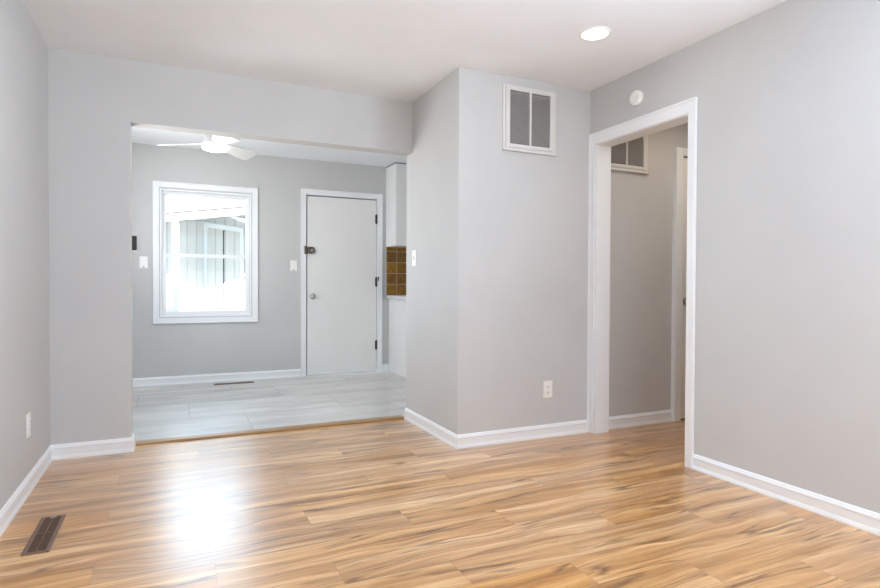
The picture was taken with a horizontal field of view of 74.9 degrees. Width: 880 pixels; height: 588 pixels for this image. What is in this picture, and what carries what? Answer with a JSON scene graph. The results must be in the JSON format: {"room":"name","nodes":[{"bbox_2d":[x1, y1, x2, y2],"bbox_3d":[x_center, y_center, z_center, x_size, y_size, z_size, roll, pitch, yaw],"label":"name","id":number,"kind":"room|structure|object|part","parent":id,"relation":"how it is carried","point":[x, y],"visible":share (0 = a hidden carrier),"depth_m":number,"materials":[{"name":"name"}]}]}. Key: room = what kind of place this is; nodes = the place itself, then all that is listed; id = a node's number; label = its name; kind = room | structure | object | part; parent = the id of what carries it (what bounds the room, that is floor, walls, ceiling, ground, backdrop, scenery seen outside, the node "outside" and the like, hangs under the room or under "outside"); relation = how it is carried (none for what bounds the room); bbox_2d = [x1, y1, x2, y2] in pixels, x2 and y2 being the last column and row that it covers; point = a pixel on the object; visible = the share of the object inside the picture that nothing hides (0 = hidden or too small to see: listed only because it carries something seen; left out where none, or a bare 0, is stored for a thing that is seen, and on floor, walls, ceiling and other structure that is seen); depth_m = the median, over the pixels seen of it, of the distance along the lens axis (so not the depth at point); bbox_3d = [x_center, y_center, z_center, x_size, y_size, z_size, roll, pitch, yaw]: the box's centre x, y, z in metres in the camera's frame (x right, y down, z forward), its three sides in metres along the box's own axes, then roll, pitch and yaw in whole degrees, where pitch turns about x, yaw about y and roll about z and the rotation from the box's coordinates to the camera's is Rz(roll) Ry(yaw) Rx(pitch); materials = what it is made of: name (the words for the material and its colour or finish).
{"room":"empty living room","nodes":[
{"label":"empty living room","id":0,"kind":"room"},
{"bbox_2d":[0,0,49,509],"bbox_3d":[-1.502,-0.210,1.512,0.120,2.660,9.455,0,1,-25],"label":"wall","id":1,"kind":"structure","parent":0,"point":[24,161],"depth_m":2.79,"materials":[{"name":"grey paint"}]},
{"bbox_2d":[0,445,52,536],"bbox_3d":[-0.909,0.995,0.405,0.016,0.089,6.670,0,1,-25],"label":"baseboard","id":2,"kind":"structure","parent":1,"relation":"attached to","point":[12,506],"depth_m":2.76,"materials":[{"name":"white paint"}]},
{"bbox_2d":[26,412,30,438],"bbox_3d":[-2.072,0.660,2.897,0.009,0.120,0.076,0,1,-25],"label":"wall outlet","id":3,"kind":"object","parent":1,"relation":"attached to","point":[28,416],"visible":1,"depth_m":2.88,"materials":[{"name":"white plastic"}]},
{"bbox_2d":[48,48,412,444],"bbox_3d":[-1.291,-0.245,3.952,2.322,2.660,0.122,0,1,-25],"label":"wall","id":4,"kind":"structure","parent":0,"point":[95,101],"depth_m":3.54,"materials":[{"name":"grey paint"}]},
{"bbox_2d":[51,433,135,459],"bbox_3d":[-2.144,0.943,3.567,0.443,0.089,0.138,0,1,-25],"label":"baseboard","id":5,"kind":"structure","parent":4,"relation":"attached to","point":[120,445],"depth_m":3.51,"materials":[{"name":"white paint"}]},
{"bbox_2d":[132,143,388,377],"bbox_3d":[-1.700,-0.286,6.567,3.784,2.660,0.120,0,1,-25],"label":"wall","id":6,"kind":"structure","parent":0,"point":[273,342],"depth_m":6.31,"materials":[{"name":"grey paint"}]},
{"bbox_2d":[132,236,136,251],"bbox_3d":[-3.132,-0.508,5.816,0.112,0.160,0.027,0,1,-25],"label":"keypad","id":7,"kind":"object","parent":6,"relation":"attached to","point":[134,238],"visible":0.43,"depth_m":5.82,"materials":[{"name":"black plastic"}]},
{"bbox_2d":[139,256,147,267],"bbox_3d":[-3.031,-0.324,5.874,0.076,0.120,0.012,0,1,-25],"label":"light switch","id":8,"kind":"object","parent":6,"relation":"attached to","point":[143,260],"visible":1,"depth_m":5.87,"materials":[{"name":"white plastic"}]},
{"bbox_2d":[152,181,257,323],"bbox_3d":[-2.506,-0.428,6.176,1.037,1.470,0.144,0,1,-25],"label":"window","id":9,"kind":"structure","parent":6,"relation":"in","point":[202,316],"depth_m":6.13,"materials":[{"name":"white paint"}]},
{"bbox_3d":[-2.516,-0.727,6.194,0.853,0.677,0.025,0,1,-25],"label":"sash","id":10,"kind":"part","parent":9,"relation":"part of","materials":[{"name":"white paint"}]},
{"bbox_3d":[-2.506,-0.100,6.176,0.865,0.650,0.028,0,1,-25],"label":"sash","id":11,"kind":"part","parent":9,"relation":"part of","materials":[{"name":"white paint"}]},
{"bbox_2d":[132,369,300,386],"bbox_3d":[-2.492,0.903,6.144,1.986,0.089,0.016,0,1,-25],"label":"baseboard","id":12,"kind":"structure","parent":6,"relation":"attached to","point":[203,378],"depth_m":6.17,"materials":[{"name":"white paint"}]},
{"bbox_2d":[290,260,296,270],"bbox_3d":[-1.659,-0.320,6.513,0.076,0.120,0.012,0,1,-25],"label":"light switch","id":13,"kind":"object","parent":6,"relation":"attached to","point":[293,263],"visible":1,"depth_m":6.51,"materials":[{"name":"white plastic"}]},
{"bbox_2d":[301,188,382,376],"bbox_3d":[-1.159,-0.130,6.789,0.974,2.145,0.179,0,1,-25],"label":"door","id":14,"kind":"structure","parent":6,"relation":"in","point":[342,231],"depth_m":6.76,"materials":[{"name":"white paint"}]},
{"bbox_3d":[-1.557,-0.128,6.557,0.057,2.145,0.023,0,1,-25],"label":"casing","id":15,"kind":"part","parent":14,"relation":"part of","materials":[{"name":"white paint"}]},
{"bbox_3d":[-1.137,-1.171,6.735,0.950,0.062,0.023,0,1,-25],"label":"head casing","id":16,"kind":"part","parent":14,"relation":"part of","materials":[{"name":"white paint"}]},
{"bbox_3d":[-0.727,-0.131,6.944,0.059,2.145,0.023,0,1,-25],"label":"casing","id":17,"kind":"part","parent":14,"relation":"part of","materials":[{"name":"white paint"}]},
{"bbox_2d":[382,364,388,370],"bbox_3d":[-0.665,0.897,6.994,0.084,0.089,0.016,0,1,-25],"label":"baseboard","id":18,"kind":"structure","parent":6,"relation":"attached to","point":[385,367],"depth_m":6.99,"materials":[{"name":"white paint"}]},
{"bbox_2d":[386,247,405,294],"bbox_3d":[-0.359,-0.293,7.120,0.645,0.615,0.008,0,1,-25],"label":"backsplash","id":19,"kind":"structure","parent":6,"relation":"attached to","point":[395,257],"depth_m":7.03,"materials":[{"name":"orange tile"}]},
{"bbox_2d":[386,163,406,247],"bbox_3d":[-0.302,-1.051,6.952,0.620,0.969,0.338,0,1,-25],"label":"upper cabinet","id":20,"kind":"object","parent":6,"relation":"attached to","point":[396,173],"visible":0.27,"depth_m":6.71,"materials":[{"name":"white wood"}]},
{"bbox_3d":[-0.377,-1.042,6.741,0.303,0.952,0.019,0,1,-25],"label":"door","id":21,"kind":"part","parent":20,"relation":"part of","materials":[{"name":"white wood"}]},
{"bbox_2d":[131,127,406,166],"bbox_3d":[-1.214,-1.556,5.369,3.664,0.080,2.423,0,1,-25],"label":"ceiling","id":22,"kind":"structure","parent":0,"point":[139,135],"depth_m":6.07,"materials":[{"name":"paint"}]},
{"bbox_2d":[158,135,258,159],"bbox_3d":[-1.969,-1.381,4.966,0.851,0.265,0.803,0,1,-25],"label":"ceiling fan","id":23,"kind":"object","parent":22,"relation":"hanging from","point":[211,143],"visible":0.76,"depth_m":4.96,"materials":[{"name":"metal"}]},
{"bbox_3d":[-2.229,-1.295,4.990,0.360,0.064,0.200,0,1,0],"label":"blade","id":24,"kind":"part","parent":23,"relation":"part of","materials":[{"name":"plastic"}]},
{"bbox_3d":[-1.794,-1.291,4.809,0.205,0.064,0.368,0,1,-25],"label":"blade","id":25,"kind":"part","parent":23,"relation":"part of","materials":[{"name":"plastic"}]},
{"bbox_3d":[-1.858,-1.298,5.266,0.200,0.064,0.360,1,1,30],"label":"blade","id":26,"kind":"part","parent":23,"relation":"part of","materials":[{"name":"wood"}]},
{"bbox_2d":[23,0,786,101],"bbox_3d":[1.344,-1.467,1.411,4.964,0.120,6.670,0,1,-25],"label":"ceiling","id":27,"kind":"structure","parent":0,"point":[390,49],"depth_m":3.20,"materials":[{"name":"paint"}]},
{"bbox_2d":[579,26,611,40],"bbox_3d":[0.854,-1.432,3.166,0.176,0.008,0.176,0,1,-25],"label":"recessed light","id":28,"kind":"object","parent":27,"relation":"in","point":[595,33],"visible":1,"depth_m":3.16,"materials":[{"name":"white plastic"}]},
{"bbox_2d":[0,371,879,587],"bbox_3d":[0.798,1.062,2.603,4.964,0.102,9.215,0,1,-25],"label":"floor","id":29,"kind":"structure","parent":0,"point":[382,504],"depth_m":2.66,"materials":[{"name":"laminate"}]},
{"bbox_2d":[20,514,65,555],"bbox_3d":[-1.655,1.002,2.408,0.094,0.010,0.396,0,1,-25],"label":"floor vent","id":30,"kind":"object","parent":29,"relation":"in","point":[42,539],"visible":1,"depth_m":2.38,"materials":[{"name":"brown metal"}]},
{"bbox_2d":[214,381,254,384],"bbox_3d":[-2.182,0.945,6.091,0.405,0.005,0.085,0,1,-25],"label":"floor vent","id":31,"kind":"object","parent":29,"relation":"in","point":[247,381],"visible":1,"depth_m":6.07,"materials":[{"name":"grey metal"}]},
{"bbox_2d":[136,415,403,445],"bbox_3d":[-1.146,0.974,4.156,1.863,0.016,0.092,0,1,-25],"label":"threshold","id":32,"kind":"object","parent":29,"relation":"on","point":[387,418],"visible":1,"depth_m":4.07,"materials":[{"name":"brown wood"}]},
{"bbox_2d":[389,299,405,377],"bbox_3d":[-0.018,0.510,6.404,0.630,0.882,1.612,0,1,-25],"label":"base cabinet","id":33,"kind":"object","parent":29,"relation":"on","point":[397,307],"visible":0.05,"depth_m":6.74,"materials":[{"name":"white wood"}]},
{"bbox_2d":[386,295,405,299],"bbox_3d":[-0.018,0.047,6.382,0.650,0.040,1.625,0,1,-25],"label":"countertop","id":34,"kind":"structure","parent":33,"relation":"on","point":[401,297],"depth_m":6.75,"materials":[{"name":"white stone"}]},
{"bbox_2d":[406,67,687,434],"bbox_3d":[1.125,-0.246,4.645,2.642,2.660,0.903,0,1,-25],"label":"wall","id":35,"kind":"structure","parent":0,"point":[497,286],"depth_m":3.98,"materials":[{"name":"grey paint"}]},
{"bbox_2d":[412,250,415,265],"bbox_3d":[-0.201,-0.271,4.340,0.019,0.120,0.076,0,1,-25],"label":"light switch","id":36,"kind":"object","parent":35,"relation":"attached to","point":[413,251],"visible":1,"depth_m":4.33,"materials":[{"name":"white plastic"}]},
{"bbox_2d":[404,408,587,448],"bbox_3d":[0.388,0.941,4.313,1.052,0.089,0.919,0,1,-25],"label":"baseboard","id":37,"kind":"structure","parent":35,"relation":"attached to","point":[469,440],"depth_m":3.91,"materials":[{"name":"white paint"}]},
{"bbox_2d":[502,84,557,155],"bbox_3d":[0.611,-1.171,3.880,0.434,0.438,0.022,0,1,-25],"label":"air vent","id":38,"kind":"object","parent":35,"relation":"in","point":[529,114],"visible":1,"depth_m":3.88,"materials":[{"name":"metal"}]},
{"bbox_2d":[543,380,551,397],"bbox_3d":[0.748,0.661,3.981,0.076,0.120,0.009,0,1,-25],"label":"wall outlet","id":39,"kind":"object","parent":35,"relation":"attached to","point":[547,385],"visible":1,"depth_m":3.98,"materials":[{"name":"white plastic"}]},
{"bbox_2d":[611,135,649,173],"bbox_3d":[1.378,-1.122,4.238,0.434,0.438,0.022,0,1,-25],"label":"air vent","id":40,"kind":"object","parent":35,"relation":"in","point":[630,156],"visible":0.29,"depth_m":4.26,"materials":[{"name":"metal"}]},
{"bbox_2d":[609,410,671,428],"bbox_3d":[1.492,0.946,4.329,0.677,0.089,0.016,0,1,-25],"label":"baseboard","id":41,"kind":"structure","parent":35,"relation":"attached to","point":[638,419],"depth_m":4.33,"materials":[{"name":"white paint"}]},
{"bbox_2d":[591,0,879,513],"bbox_3d":[2.371,-0.194,1.480,0.125,2.660,5.889,0,1,-25],"label":"wall","id":42,"kind":"structure","parent":0,"point":[787,309],"depth_m":2.80,"materials":[{"name":"grey paint"}]},
{"bbox_2d":[630,90,643,105],"bbox_3d":[1.255,-1.256,3.680,0.038,0.100,0.100,0,1,-25],"label":"smoke detector","id":43,"kind":"object","parent":42,"relation":"attached to","point":[636,98],"visible":1,"depth_m":3.66,"materials":[{"name":"white plastic"}]},
{"bbox_2d":[587,97,697,468],"bbox_3d":[1.323,-0.065,3.728,0.158,2.127,0.927,0,1,-25],"label":"door frame","id":44,"kind":"structure","parent":42,"relation":"in","point":[601,142],"depth_m":4.06,"materials":[{"name":"white paint"}]},
{"bbox_3d":[1.077,-0.072,4.093,0.019,2.127,0.059,0,1,-25],"label":"casing","id":45,"kind":"part","parent":44,"relation":"part of","materials":[{"name":"white paint"}]},
{"bbox_3d":[1.264,-1.088,3.685,0.019,0.081,0.893,0,1,-25],"label":"head casing","id":46,"kind":"part","parent":44,"relation":"part of","materials":[{"name":"white paint"}]},
{"bbox_3d":[1.442,-0.059,3.307,0.019,2.127,0.057,0,1,-25],"label":"casing","id":47,"kind":"part","parent":44,"relation":"part of","materials":[{"name":"white paint"}]},
{"bbox_2d":[692,454,879,535],"bbox_3d":[2.498,0.999,1.047,0.016,0.089,4.962,0,1,-25],"label":"baseboard","id":48,"kind":"structure","parent":42,"relation":"attached to","point":[854,516],"depth_m":2.76,"materials":[{"name":"white paint"}]},
{"label":"outside","id":49,"kind":"structure","parent":0,"visible":0},
{"bbox_2d":[307,371,374,375],"bbox_3d":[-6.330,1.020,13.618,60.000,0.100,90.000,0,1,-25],"label":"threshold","id":50,"kind":"structure","parent":49,"point":[371,371],"depth_m":7.79,"materials":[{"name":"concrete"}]},
{"bbox_2d":[166,196,244,310],"bbox_3d":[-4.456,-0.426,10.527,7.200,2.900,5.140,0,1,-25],"label":"window glass","id":51,"kind":"object","parent":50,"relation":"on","point":[193,225],"visible":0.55,"depth_m":9.49,"materials":[{"name":"grey"}]},
{"bbox_3d":[-3.784,-0.009,8.227,0.090,2.140,0.090,0,1,-25],"label":"porch post","id":52,"kind":"part","parent":51,"relation":"part of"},
{"bbox_3d":[-3.601,-0.079,9.572,0.670,2.240,0.032,0,1,1],"label":"door frame","id":53,"kind":"part","parent":51,"relation":"part of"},
{"bbox_3d":[-3.596,-0.034,9.581,0.544,2.050,0.015,0,1,1],"label":"door","id":54,"kind":"part","parent":51,"relation":"part of","materials":[{"name":"grey"}]},
{"bbox_3d":[2.818,-0.234,4.279,0.120,2.660,1.389,0,1,-25],"label":"wall","id":55,"kind":"structure","parent":0,"visible":0},
{"bbox_2d":[671,147,687,421],"bbox_3d":[2.175,-0.071,4.587,0.786,2.120,0.093,0,1,-25],"label":"door","id":56,"kind":"structure","parent":55,"relation":"in","point":[680,155],"depth_m":4.45,"materials":[{"name":"white paint"}]},
{"bbox_3d":[2.184,-1.103,4.603,0.681,0.058,0.040,0,1,-25],"label":"head casing","id":57,"kind":"part","parent":56,"relation":"part of","materials":[{"name":"white paint"}]}
]}

